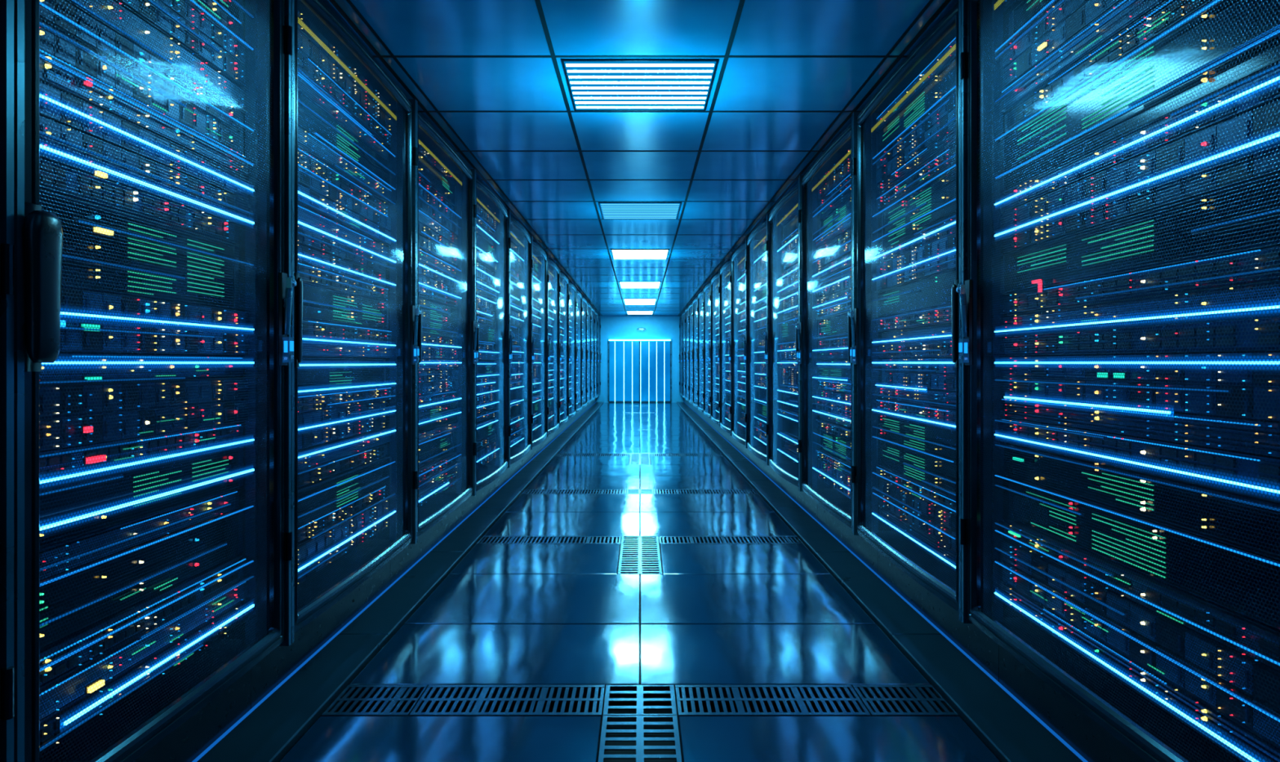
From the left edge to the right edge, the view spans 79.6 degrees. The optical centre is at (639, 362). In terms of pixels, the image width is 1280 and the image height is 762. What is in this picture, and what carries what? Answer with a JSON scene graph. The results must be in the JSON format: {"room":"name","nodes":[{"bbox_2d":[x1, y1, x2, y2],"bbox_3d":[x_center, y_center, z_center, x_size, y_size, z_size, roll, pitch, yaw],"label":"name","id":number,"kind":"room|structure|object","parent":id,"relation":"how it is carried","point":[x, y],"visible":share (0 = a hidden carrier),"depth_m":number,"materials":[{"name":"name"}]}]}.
{"room":"server room","nodes":[
{"label":"server room","id":0,"kind":"room"},
{"bbox_2d":[279,402,1000,761],"bbox_3d":[0.000,1.480,12.900,4.800,0.160,28.200,0,0,0],"label":"floor","id":1,"kind":"structure","parent":0,"point":[521,614],"depth_m":4.00,"materials":[{"name":"tile"}]},
{"bbox_2d":[0,0,13,761],"bbox_3d":[-1.847,-0.109,1.002,0.946,3.042,1.404,0,0,0],"label":"rack","id":2,"kind":"object","parent":1,"relation":"on","point":[6,6],"visible":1,"depth_m":1.68,"materials":[{"name":"metal"}]},
{"bbox_2d":[13,0,296,761],"bbox_3d":[-1.832,-0.109,2.384,0.975,3.042,1.347,0,0,0],"label":"rack","id":3,"kind":"object","parent":1,"relation":"on","point":[154,283],"visible":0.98,"depth_m":2.27,"materials":[{"name":"metal"}]},
{"bbox_2d":[80,424,93,434],"bbox_3d":[-1.489,0.180,2.070,0.014,0.024,0.030,0,0,0],"label":"light","id":4,"kind":"object","parent":3,"relation":"attached to","point":[84,425],"depth_m":2.06,"materials":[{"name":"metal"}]},
{"bbox_2d":[81,75,92,88],"bbox_3d":[-1.489,-0.757,2.070,0.014,0.026,0.026,0,0,0],"label":"light","id":5,"kind":"object","parent":3,"relation":"on","point":[82,78],"depth_m":2.06,"materials":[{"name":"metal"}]},
{"bbox_2d":[80,322,100,333],"bbox_3d":[-1.489,-0.095,2.080,0.014,0.026,0.064,0,0,0],"label":"light","id":6,"kind":"object","parent":3,"relation":"on","point":[81,325],"depth_m":2.07,"materials":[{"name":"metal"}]},
{"bbox_2d":[82,375,102,380],"bbox_3d":[-1.489,0.044,2.090,0.014,0.020,0.060,0,0,0],"label":"light","id":7,"kind":"object","parent":3,"relation":"on","point":[91,378],"depth_m":2.08,"materials":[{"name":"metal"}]},
{"bbox_2d":[84,678,104,695],"bbox_3d":[-1.489,0.885,2.100,0.014,0.022,0.060,0,0,0],"label":"light","id":8,"kind":"object","parent":3,"relation":"on","point":[91,681],"depth_m":2.10,"materials":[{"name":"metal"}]},
{"bbox_2d":[83,453,106,465],"bbox_3d":[-1.489,0.264,2.100,0.014,0.024,0.072,0,0,0],"label":"light","id":9,"kind":"object","parent":3,"relation":"on","point":[104,457],"depth_m":2.09,"materials":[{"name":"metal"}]},
{"bbox_2d":[92,168,107,179],"bbox_3d":[-1.489,-0.520,2.120,0.014,0.020,0.044,0,0,0],"label":"light","id":10,"kind":"object","parent":3,"relation":"attached to","point":[100,171],"depth_m":2.12,"materials":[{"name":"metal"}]},
{"bbox_2d":[91,226,113,235],"bbox_3d":[-1.489,-0.365,2.130,0.014,0.020,0.072,0,0,0],"label":"light","id":11,"kind":"object","parent":3,"relation":"on","point":[93,228],"depth_m":2.13,"materials":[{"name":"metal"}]},
{"bbox_2d":[250,0,421,709],"bbox_3d":[-1.832,-0.109,3.914,0.976,3.042,1.707,0,0,0],"label":"rack","id":12,"kind":"object","parent":1,"relation":"on","point":[355,313],"visible":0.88,"depth_m":3.83,"materials":[{"name":"metal"}]},
{"bbox_2d":[321,684,427,716],"bbox_3d":[-1.095,1.420,3.195,0.344,0.040,0.284,0,0,0],"label":"floor grate","id":13,"kind":"object","parent":1,"relation":"in","point":[397,691],"visible":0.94,"depth_m":3.19,"materials":[{"name":"metal"}]},
{"bbox_2d":[191,402,595,761],"bbox_3d":[-1.540,1.393,12.900,0.006,0.038,28.200,0,0,0],"label":"trim","id":14,"kind":"structure","parent":1,"relation":"on","point":[306,661],"depth_m":3.73,"materials":[{"name":"blue metal"}]},
{"bbox_2d":[196,402,603,761],"bbox_3d":[-1.407,1.395,12.900,0.257,0.034,28.196,0,0,0],"label":"trim","id":15,"kind":"structure","parent":1,"relation":"on","point":[267,735],"depth_m":3.75,"materials":[{"name":"metal"}]},
{"bbox_2d":[390,100,479,585],"bbox_3d":[-1.832,-0.109,5.624,0.976,3.042,1.707,0,0,0],"label":"rack","id":16,"kind":"object","parent":1,"relation":"on","point":[446,208],"visible":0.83,"depth_m":5.66,"materials":[{"name":"metal"}]},
{"bbox_2d":[456,169,513,526],"bbox_3d":[-1.831,-0.109,7.334,0.978,3.042,1.707,0,0,0],"label":"rack","id":17,"kind":"object","parent":1,"relation":"on","point":[492,239],"visible":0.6,"depth_m":7.44,"materials":[{"name":"metal"}]},
{"bbox_2d":[475,536,525,544],"bbox_3d":[-1.095,1.420,6.070,0.344,0.040,0.254,0,0,0],"label":"floor grate","id":18,"kind":"object","parent":1,"relation":"in","point":[509,540],"visible":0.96,"depth_m":6.11,"materials":[{"name":"metal"}]},
{"bbox_2d":[408,684,604,716],"bbox_3d":[-0.535,1.420,3.195,0.764,0.040,0.284,0,0,0],"label":"floor grate","id":19,"kind":"object","parent":1,"relation":"in","point":[543,691],"visible":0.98,"depth_m":3.19,"materials":[{"name":"metal"}]},
{"bbox_2d":[494,209,535,492],"bbox_3d":[-1.831,-0.109,9.044,0.978,3.042,1.707,0,0,0],"label":"rack","id":20,"kind":"object","parent":1,"relation":"on","point":[521,261],"visible":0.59,"depth_m":9.18,"materials":[{"name":"metal"}]},
{"bbox_2d":[520,240,551,469],"bbox_3d":[-1.831,-0.109,10.754,0.978,3.042,1.707,0,0,0],"label":"rack","id":21,"kind":"object","parent":1,"relation":"on","point":[540,270],"visible":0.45,"depth_m":10.97,"materials":[{"name":"metal"}]},
{"bbox_2d":[521,489,556,493],"bbox_3d":[-1.095,1.420,8.340,0.344,0.040,0.274,0,0,0],"label":"floor grate","id":22,"kind":"object","parent":1,"relation":"in","point":[526,491],"visible":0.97,"depth_m":8.35,"materials":[{"name":"metal"}]},
{"bbox_2d":[537,255,562,453],"bbox_3d":[-1.831,-0.109,12.464,0.978,3.042,1.707,0,0,0],"label":"rack","id":23,"kind":"object","parent":1,"relation":"on","point":[553,272],"visible":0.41,"depth_m":12.54,"materials":[{"name":"metal"}]},
{"bbox_2d":[550,272,571,442],"bbox_3d":[-1.831,-0.109,14.174,0.978,3.042,1.707,0,0,0],"label":"rack","id":24,"kind":"object","parent":1,"relation":"on","point":[564,282],"visible":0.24,"depth_m":14.36,"materials":[{"name":"metal"}]},
{"bbox_2d":[555,453,580,456],"bbox_3d":[-1.095,1.420,11.675,0.344,0.040,0.344,0,0,0],"label":"floor grate","id":25,"kind":"object","parent":1,"relation":"in","point":[557,455],"visible":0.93,"depth_m":11.68,"materials":[{"name":"metal"}]},
{"bbox_2d":[560,282,577,433],"bbox_3d":[-1.831,-0.109,15.884,0.978,3.042,1.707,0,0,0],"label":"rack","id":26,"kind":"object","parent":1,"relation":"on","point":[572,290],"visible":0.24,"depth_m":16.19,"materials":[{"name":"metal"}]},
{"bbox_2d":[521,536,621,544],"bbox_3d":[-0.535,1.420,6.070,0.764,0.040,0.254,0,0,0],"label":"floor grate","id":27,"kind":"object","parent":1,"relation":"in","point":[555,540],"visible":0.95,"depth_m":6.11,"materials":[{"name":"metal"}]},
{"bbox_2d":[568,290,583,426],"bbox_3d":[-1.831,-0.109,17.594,0.978,3.042,1.707,0,0,0],"label":"rack","id":28,"kind":"object","parent":1,"relation":"on","point":[579,296],"visible":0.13,"depth_m":17.66,"materials":[{"name":"metal"}]},
{"bbox_2d":[575,297,588,420],"bbox_3d":[-1.831,-0.109,19.304,0.978,3.042,1.707,0,0,0],"label":"rack","id":29,"kind":"object","parent":1,"relation":"on","point":[584,313],"visible":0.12,"depth_m":19.23,"materials":[{"name":"metal"}]},
{"bbox_2d":[581,302,592,414],"bbox_3d":[-1.831,-0.109,21.014,0.978,3.042,1.707,0,0,0],"label":"rack","id":30,"kind":"object","parent":1,"relation":"on","point":[588,306],"visible":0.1,"depth_m":21.11,"materials":[{"name":"metal"}]},
{"bbox_2d":[554,489,626,493],"bbox_3d":[-0.535,1.420,8.340,0.764,0.040,0.274,0,0,0],"label":"floor grate","id":31,"kind":"object","parent":1,"relation":"in","point":[557,491],"visible":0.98,"depth_m":8.35,"materials":[{"name":"metal"}]},
{"bbox_2d":[585,307,595,411],"bbox_3d":[-1.831,-0.109,22.724,0.978,3.042,1.707,0,0,0],"label":"rack","id":32,"kind":"object","parent":1,"relation":"on","point":[593,311],"visible":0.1,"depth_m":22.60,"materials":[{"name":"metal"}]},
{"bbox_2d":[589,311,599,407],"bbox_3d":[-1.831,-0.109,24.434,0.978,3.042,1.707,0,0,0],"label":"rack","id":33,"kind":"object","parent":1,"relation":"on","point":[596,313],"visible":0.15,"depth_m":24.28,"materials":[{"name":"metal"}]},
{"bbox_2d":[592,315,601,404],"bbox_3d":[-1.831,-0.109,26.144,0.978,3.042,1.707,0,0,0],"label":"rack","id":34,"kind":"object","parent":1,"relation":"on","point":[598,316],"visible":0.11,"depth_m":26.21,"materials":[{"name":"metal"}]},
{"bbox_2d":[578,453,630,458],"bbox_3d":[-0.535,1.420,11.675,0.764,0.040,0.344,0,0,0],"label":"floor grate","id":35,"kind":"object","parent":1,"relation":"in","point":[580,455],"visible":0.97,"depth_m":11.68,"materials":[{"name":"metal"}]},
{"bbox_2d":[614,341,615,402],"bbox_3d":[-0.877,0.320,26.935,0.022,2.140,0.022,0,0,0],"label":"tube","id":36,"kind":"object","parent":1,"relation":"on","point":[615,341],"visible":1,"depth_m":26.93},
{"bbox_2d":[623,341,624,402],"bbox_3d":[-0.562,0.320,26.935,0.022,2.140,0.022,0,0,0],"label":"tube","id":37,"kind":"object","parent":1,"relation":"on","point":[624,341],"visible":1,"depth_m":26.93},
{"bbox_2d":[631,341,632,402],"bbox_3d":[-0.270,0.320,26.935,0.022,2.140,0.022,0,0,0],"label":"tube","id":38,"kind":"object","parent":1,"relation":"on","point":[632,341],"visible":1,"depth_m":26.92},
{"bbox_2d":[598,715,681,761],"bbox_3d":[0.000,1.420,2.735,0.294,0.040,0.624,0,0,0],"label":"floor grate","id":39,"kind":"object","parent":1,"relation":"in","point":[639,740],"visible":1,"depth_m":2.85,"materials":[{"name":"metal"}]},
{"bbox_2d":[603,684,676,722],"bbox_3d":[0.000,1.420,3.195,0.294,0.040,0.284,0,0,0],"label":"floor grate","id":40,"kind":"object","parent":1,"relation":"in","point":[639,708],"visible":0.96,"depth_m":3.19,"materials":[{"name":"metal"}]},
{"bbox_2d":[617,544,662,580],"bbox_3d":[0.000,1.420,5.515,0.294,0.040,0.844,0,0,0],"label":"floor grate","id":41,"kind":"object","parent":1,"relation":"in","point":[639,548],"visible":0.98,"depth_m":5.45,"materials":[{"name":"metal"}]},
{"bbox_2d":[621,536,658,544],"bbox_3d":[0.000,1.420,6.070,0.294,0.040,0.254,0,0,0],"label":"floor grate","id":42,"kind":"object","parent":1,"relation":"in","point":[639,539],"visible":0.93,"depth_m":6.08,"materials":[{"name":"metal"}]},
{"bbox_2d":[629,456,650,465],"bbox_3d":[0.000,1.420,11.025,0.294,0.040,0.944,0,0,0],"label":"floor grate","id":43,"kind":"object","parent":1,"relation":"in","point":[634,460],"visible":0.98,"depth_m":11.01,"materials":[{"name":"metal"}]},
{"bbox_2d":[626,489,653,494],"bbox_3d":[0.000,1.420,8.340,0.294,0.040,0.274,0,0,0],"label":"floor grate","id":44,"kind":"object","parent":1,"relation":"in","point":[639,491],"visible":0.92,"depth_m":8.35,"materials":[{"name":"metal"}]},
{"bbox_2d":[630,453,649,456],"bbox_3d":[0.000,1.420,11.675,0.294,0.040,0.344,0,0,0],"label":"floor grate","id":45,"kind":"object","parent":1,"relation":"in","point":[631,455],"visible":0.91,"depth_m":11.70,"materials":[{"name":"metal"}]},
{"bbox_2d":[640,342,640,402],"bbox_3d":[0.022,0.320,26.935,0.022,2.140,0.022,0,0,0],"label":"tube","id":46,"kind":"object","parent":1,"relation":"on","point":[640,342],"visible":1,"depth_m":26.93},
{"bbox_2d":[656,341,657,402],"bbox_3d":[0.585,0.320,26.935,0.022,2.140,0.022,0,0,0],"label":"tube","id":47,"kind":"object","parent":1,"relation":"on","point":[656,341],"visible":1,"depth_m":26.92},
{"bbox_2d":[649,453,701,458],"bbox_3d":[0.535,1.420,11.675,0.764,0.040,0.344,0,0,0],"label":"floor grate","id":48,"kind":"object","parent":1,"relation":"in","point":[651,455],"visible":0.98,"depth_m":11.68,"materials":[{"name":"metal"}]},
{"bbox_2d":[678,315,687,404],"bbox_3d":[1.831,-0.109,26.134,0.978,3.042,1.687,0,0,0],"label":"rack","id":49,"kind":"object","parent":1,"relation":"on","point":[681,316],"visible":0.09,"depth_m":26.22,"materials":[{"name":"metal"}]},
{"bbox_2d":[680,311,690,407],"bbox_3d":[1.831,-0.109,24.444,0.978,3.042,1.687,0,0,0],"label":"rack","id":50,"kind":"object","parent":1,"relation":"on","point":[683,313],"visible":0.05,"depth_m":24.28,"materials":[{"name":"metal"}]},
{"bbox_2d":[684,307,694,411],"bbox_3d":[1.831,-0.109,22.754,0.978,3.042,1.687,0,0,0],"label":"rack","id":51,"kind":"object","parent":1,"relation":"on","point":[686,311],"visible":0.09,"depth_m":22.61,"materials":[{"name":"metal"}]},
{"bbox_2d":[653,489,725,493],"bbox_3d":[0.535,1.420,8.340,0.764,0.040,0.274,0,0,0],"label":"floor grate","id":52,"kind":"object","parent":1,"relation":"in","point":[655,491],"visible":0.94,"depth_m":8.35,"materials":[{"name":"metal"}]},
{"bbox_2d":[687,302,698,414],"bbox_3d":[1.831,-0.109,21.064,0.978,3.042,1.687,0,0,0],"label":"rack","id":53,"kind":"object","parent":1,"relation":"on","point":[691,306],"visible":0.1,"depth_m":21.09,"materials":[{"name":"metal"}]},
{"bbox_2d":[691,297,704,420],"bbox_3d":[1.831,-0.109,19.374,0.978,3.042,1.687,0,0,0],"label":"rack","id":54,"kind":"object","parent":1,"relation":"on","point":[701,415],"visible":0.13,"depth_m":19.24,"materials":[{"name":"metal"}]},
{"bbox_2d":[695,288,711,426],"bbox_3d":[1.831,-0.109,17.684,0.978,3.042,1.687,0,0,0],"label":"rack","id":55,"kind":"object","parent":1,"relation":"on","point":[700,296],"visible":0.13,"depth_m":17.85,"materials":[{"name":"metal"}]},
{"bbox_2d":[658,536,758,544],"bbox_3d":[0.535,1.420,6.070,0.764,0.040,0.254,0,0,0],"label":"floor grate","id":56,"kind":"object","parent":1,"relation":"in","point":[724,540],"visible":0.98,"depth_m":6.11,"materials":[{"name":"metal"}]},
{"bbox_2d":[701,283,718,432],"bbox_3d":[1.831,-0.109,15.994,0.978,3.042,1.687,0,0,0],"label":"rack","id":57,"kind":"object","parent":1,"relation":"on","point":[706,304],"visible":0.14,"depth_m":16.13,"materials":[{"name":"metal"}]},
{"bbox_2d":[699,453,724,456],"bbox_3d":[1.095,1.420,11.675,0.344,0.040,0.344,0,0,0],"label":"floor grate","id":58,"kind":"object","parent":1,"relation":"in","point":[701,455],"visible":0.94,"depth_m":11.68,"materials":[{"name":"metal"}]},
{"bbox_2d":[708,273,728,440],"bbox_3d":[1.831,-0.109,14.304,0.978,3.042,1.687,0,0,0],"label":"rack","id":59,"kind":"object","parent":1,"relation":"on","point":[714,282],"visible":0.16,"depth_m":14.53,"materials":[{"name":"metal"}]},
{"bbox_2d":[716,260,741,453],"bbox_3d":[1.831,-0.109,12.614,0.978,3.042,1.687,0,0,0],"label":"rack","id":60,"kind":"object","parent":1,"relation":"on","point":[724,289],"visible":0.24,"depth_m":12.80,"materials":[{"name":"metal"}]},
{"bbox_2d":[723,489,758,493],"bbox_3d":[1.095,1.420,8.340,0.344,0.040,0.274,0,0,0],"label":"floor grate","id":61,"kind":"object","parent":1,"relation":"in","point":[726,491],"visible":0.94,"depth_m":8.35,"materials":[{"name":"metal"}]},
{"bbox_2d":[728,239,758,467],"bbox_3d":[1.831,-0.109,10.924,0.978,3.042,1.687,0,0,0],"label":"rack","id":62,"kind":"object","parent":1,"relation":"on","point":[738,272],"visible":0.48,"depth_m":11.17,"materials":[{"name":"metal"}]},
{"bbox_2d":[742,213,782,488],"bbox_3d":[1.831,-0.109,9.234,0.978,3.042,1.687,0,0,0],"label":"rack","id":63,"kind":"object","parent":1,"relation":"on","point":[756,263],"visible":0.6,"depth_m":9.43,"materials":[{"name":"metal"}]},
{"bbox_2d":[675,684,871,716],"bbox_3d":[0.535,1.420,3.195,0.764,0.040,0.284,0,0,0],"label":"floor grate","id":64,"kind":"object","parent":1,"relation":"in","point":[736,691],"visible":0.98,"depth_m":3.19,"materials":[{"name":"metal"}]},
{"bbox_2d":[754,536,804,544],"bbox_3d":[1.095,1.420,6.070,0.344,0.040,0.254,0,0,0],"label":"floor grate","id":65,"kind":"object","parent":1,"relation":"in","point":[789,540],"visible":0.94,"depth_m":6.11,"materials":[{"name":"metal"}]},
{"bbox_2d":[763,176,817,520],"bbox_3d":[1.831,-0.109,7.544,0.978,3.042,1.687,0,0,0],"label":"rack","id":66,"kind":"object","parent":1,"relation":"on","point":[783,224],"visible":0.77,"depth_m":7.66,"materials":[{"name":"metal"}]},
{"bbox_2d":[795,113,877,573],"bbox_3d":[1.832,-0.109,5.854,0.976,3.042,1.687,0,0,0],"label":"rack","id":67,"kind":"object","parent":1,"relation":"on","point":[825,211],"visible":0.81,"depth_m":5.93,"materials":[{"name":"metal"}]},
{"bbox_2d":[676,402,1083,761],"bbox_3d":[1.407,1.395,12.900,0.257,0.034,28.196,0,0,0],"label":"trim","id":68,"kind":"structure","parent":1,"relation":"on","point":[1012,735],"depth_m":3.75,"materials":[{"name":"metal"}]},
{"bbox_2d":[684,402,1088,761],"bbox_3d":[1.540,1.393,12.900,0.006,0.038,28.200,0,0,0],"label":"trim","id":69,"kind":"structure","parent":1,"relation":"on","point":[973,661],"depth_m":3.73,"materials":[{"name":"blue metal"}]},
{"bbox_2d":[852,684,958,716],"bbox_3d":[1.095,1.420,3.195,0.344,0.040,0.284,0,0,0],"label":"floor grate","id":70,"kind":"object","parent":1,"relation":"in","point":[918,691],"visible":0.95,"depth_m":3.19,"materials":[{"name":"metal"}]},
{"bbox_2d":[848,0,999,682],"bbox_3d":[1.832,-0.109,4.164,0.976,3.042,1.687,0,0,0],"label":"rack","id":71,"kind":"object","parent":1,"relation":"on","point":[906,331],"visible":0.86,"depth_m":4.06,"materials":[{"name":"metal"}]},
{"bbox_2d":[955,0,1279,761],"bbox_3d":[1.833,-0.109,2.359,0.975,3.042,1.917,0,0,0],"label":"rack","id":72,"kind":"object","parent":1,"relation":"on","point":[1118,291],"visible":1,"depth_m":2.30,"materials":[{"name":"metal"}]},
{"bbox_2d":[1012,456,1025,462],"bbox_3d":[1.489,0.380,3.020,0.014,0.018,0.078,0,0,0],"label":"light","id":73,"kind":"object","parent":72,"relation":"attached to","point":[1016,456],"depth_m":3.02,"materials":[{"name":"plastic"}]},
{"bbox_2d":[1038,279,1044,293],"bbox_3d":[1.489,-0.285,2.855,0.014,0.052,0.018,0,0,0],"label":"light","id":74,"kind":"object","parent":72,"relation":"attached to","point":[1038,279],"depth_m":2.85,"materials":[{"name":"plastic"}]},
{"bbox_2d":[1037,40,1048,52],"bbox_3d":[1.489,-1.170,2.840,0.014,0.020,0.056,0,0,0],"label":"light","id":75,"kind":"object","parent":72,"relation":"attached to","point":[1044,41],"depth_m":2.84,"materials":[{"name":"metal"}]},
{"bbox_2d":[1097,372,1109,379],"bbox_3d":[1.489,0.040,2.470,0.014,0.024,0.048,0,0,0],"label":"light","id":76,"kind":"object","parent":72,"relation":"on","point":[1100,372],"depth_m":2.46,"materials":[{"name":"plastic"}]},
{"bbox_2d":[1113,372,1126,379],"bbox_3d":[1.489,0.040,2.385,0.014,0.024,0.048,0,0,0],"label":"light","id":77,"kind":"object","parent":72,"relation":"on","point":[1117,372],"depth_m":2.37,"materials":[{"name":"plastic"}]},
{"bbox_2d":[595,315,684,403],"bbox_3d":[0.000,-0.090,27.060,5.000,3.300,0.120,0,0,0],"label":"wall","id":78,"kind":"structure","parent":0,"point":[612,327],"depth_m":27.00,"materials":[{"name":"blue paint"}]},
{"bbox_2d":[608,339,671,402],"bbox_3d":[-0.010,0.285,27.040,2.240,2.230,0.120,0,0,0],"label":"door","id":79,"kind":"structure","parent":78,"relation":"in","point":[648,348],"depth_m":27.03,"materials":[{"name":"glass"}]},
{"bbox_2d":[608,339,671,341],"bbox_3d":[-0.010,-0.795,26.925,2.180,0.052,0.052,0,0,0],"label":"tube","id":80,"kind":"object","parent":79,"relation":"attached to","point":[609,340],"visible":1,"depth_m":26.91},
{"bbox_2d":[663,342,664,402],"bbox_3d":[0.855,0.320,26.935,0.022,2.140,0.022,0,0,0],"label":"tube","id":81,"kind":"object","parent":79,"relation":"attached to","point":[664,342],"visible":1,"depth_m":26.93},
{"bbox_2d":[636,327,646,331],"bbox_3d":[0.050,-1.170,26.952,0.340,0.140,0.104,0,0,0],"label":"emergency light","id":82,"kind":"object","parent":78,"relation":"attached to","point":[641,329],"visible":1,"depth_m":26.92,"materials":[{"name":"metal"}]},
{"bbox_2d":[322,0,959,315],"bbox_3d":[0.000,-1.698,12.900,4.800,0.083,28.200,0,0,0],"label":"ceiling","id":83,"kind":"structure","parent":0,"point":[791,76],"depth_m":4.91,"materials":[{"name":"tile"}]},
{"bbox_2d":[561,58,718,111],"bbox_3d":[0.000,-1.655,4.615,0.860,0.010,0.840,0,0,0],"label":"recessed light","id":84,"kind":"object","parent":83,"relation":"in","point":[593,84],"visible":1,"depth_m":4.54,"materials":[{"name":"metal"}]},
{"bbox_2d":[598,202,681,219],"bbox_3d":[0.000,-1.655,8.395,0.860,0.010,0.920,0,0,0],"label":"recessed light","id":85,"kind":"object","parent":83,"relation":"in","point":[609,211],"visible":1,"depth_m":8.36,"materials":[{"name":"metal"}]},
{"bbox_2d":[610,249,669,259],"bbox_3d":[0.000,-1.655,11.745,0.860,0.010,1.040,0,0,0],"label":"recessed light","id":86,"kind":"object","parent":83,"relation":"in","point":[616,254],"visible":1,"depth_m":11.69,"materials":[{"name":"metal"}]},
{"bbox_2d":[618,281,661,288],"bbox_3d":[0.000,-1.655,16.355,0.860,0.010,1.280,0,0,0],"label":"recessed light","id":87,"kind":"object","parent":83,"relation":"in","point":[622,284],"visible":1,"depth_m":16.18,"materials":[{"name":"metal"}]},
{"bbox_2d":[623,298,656,305],"bbox_3d":[0.000,-1.655,20.900,0.860,0.010,1.930,0,0,0],"label":"recessed light","id":88,"kind":"object","parent":83,"relation":"in","point":[627,301],"visible":1,"depth_m":20.66,"materials":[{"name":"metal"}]},
{"bbox_2d":[624,299,655,303],"bbox_3d":[0.000,-1.657,20.900,0.836,0.005,1.906,0,0,0],"label":"diffuser","id":89,"kind":"object","parent":88,"relation":"attached to","point":[626,301],"depth_m":20.66,"materials":[{"name":"white plastic"}]},
{"bbox_2d":[626,311,653,314],"bbox_3d":[0.000,-1.655,25.400,0.860,0.010,1.530,0,0,0],"label":"recessed light","id":90,"kind":"object","parent":83,"relation":"in","point":[628,312],"visible":1,"depth_m":25.21,"materials":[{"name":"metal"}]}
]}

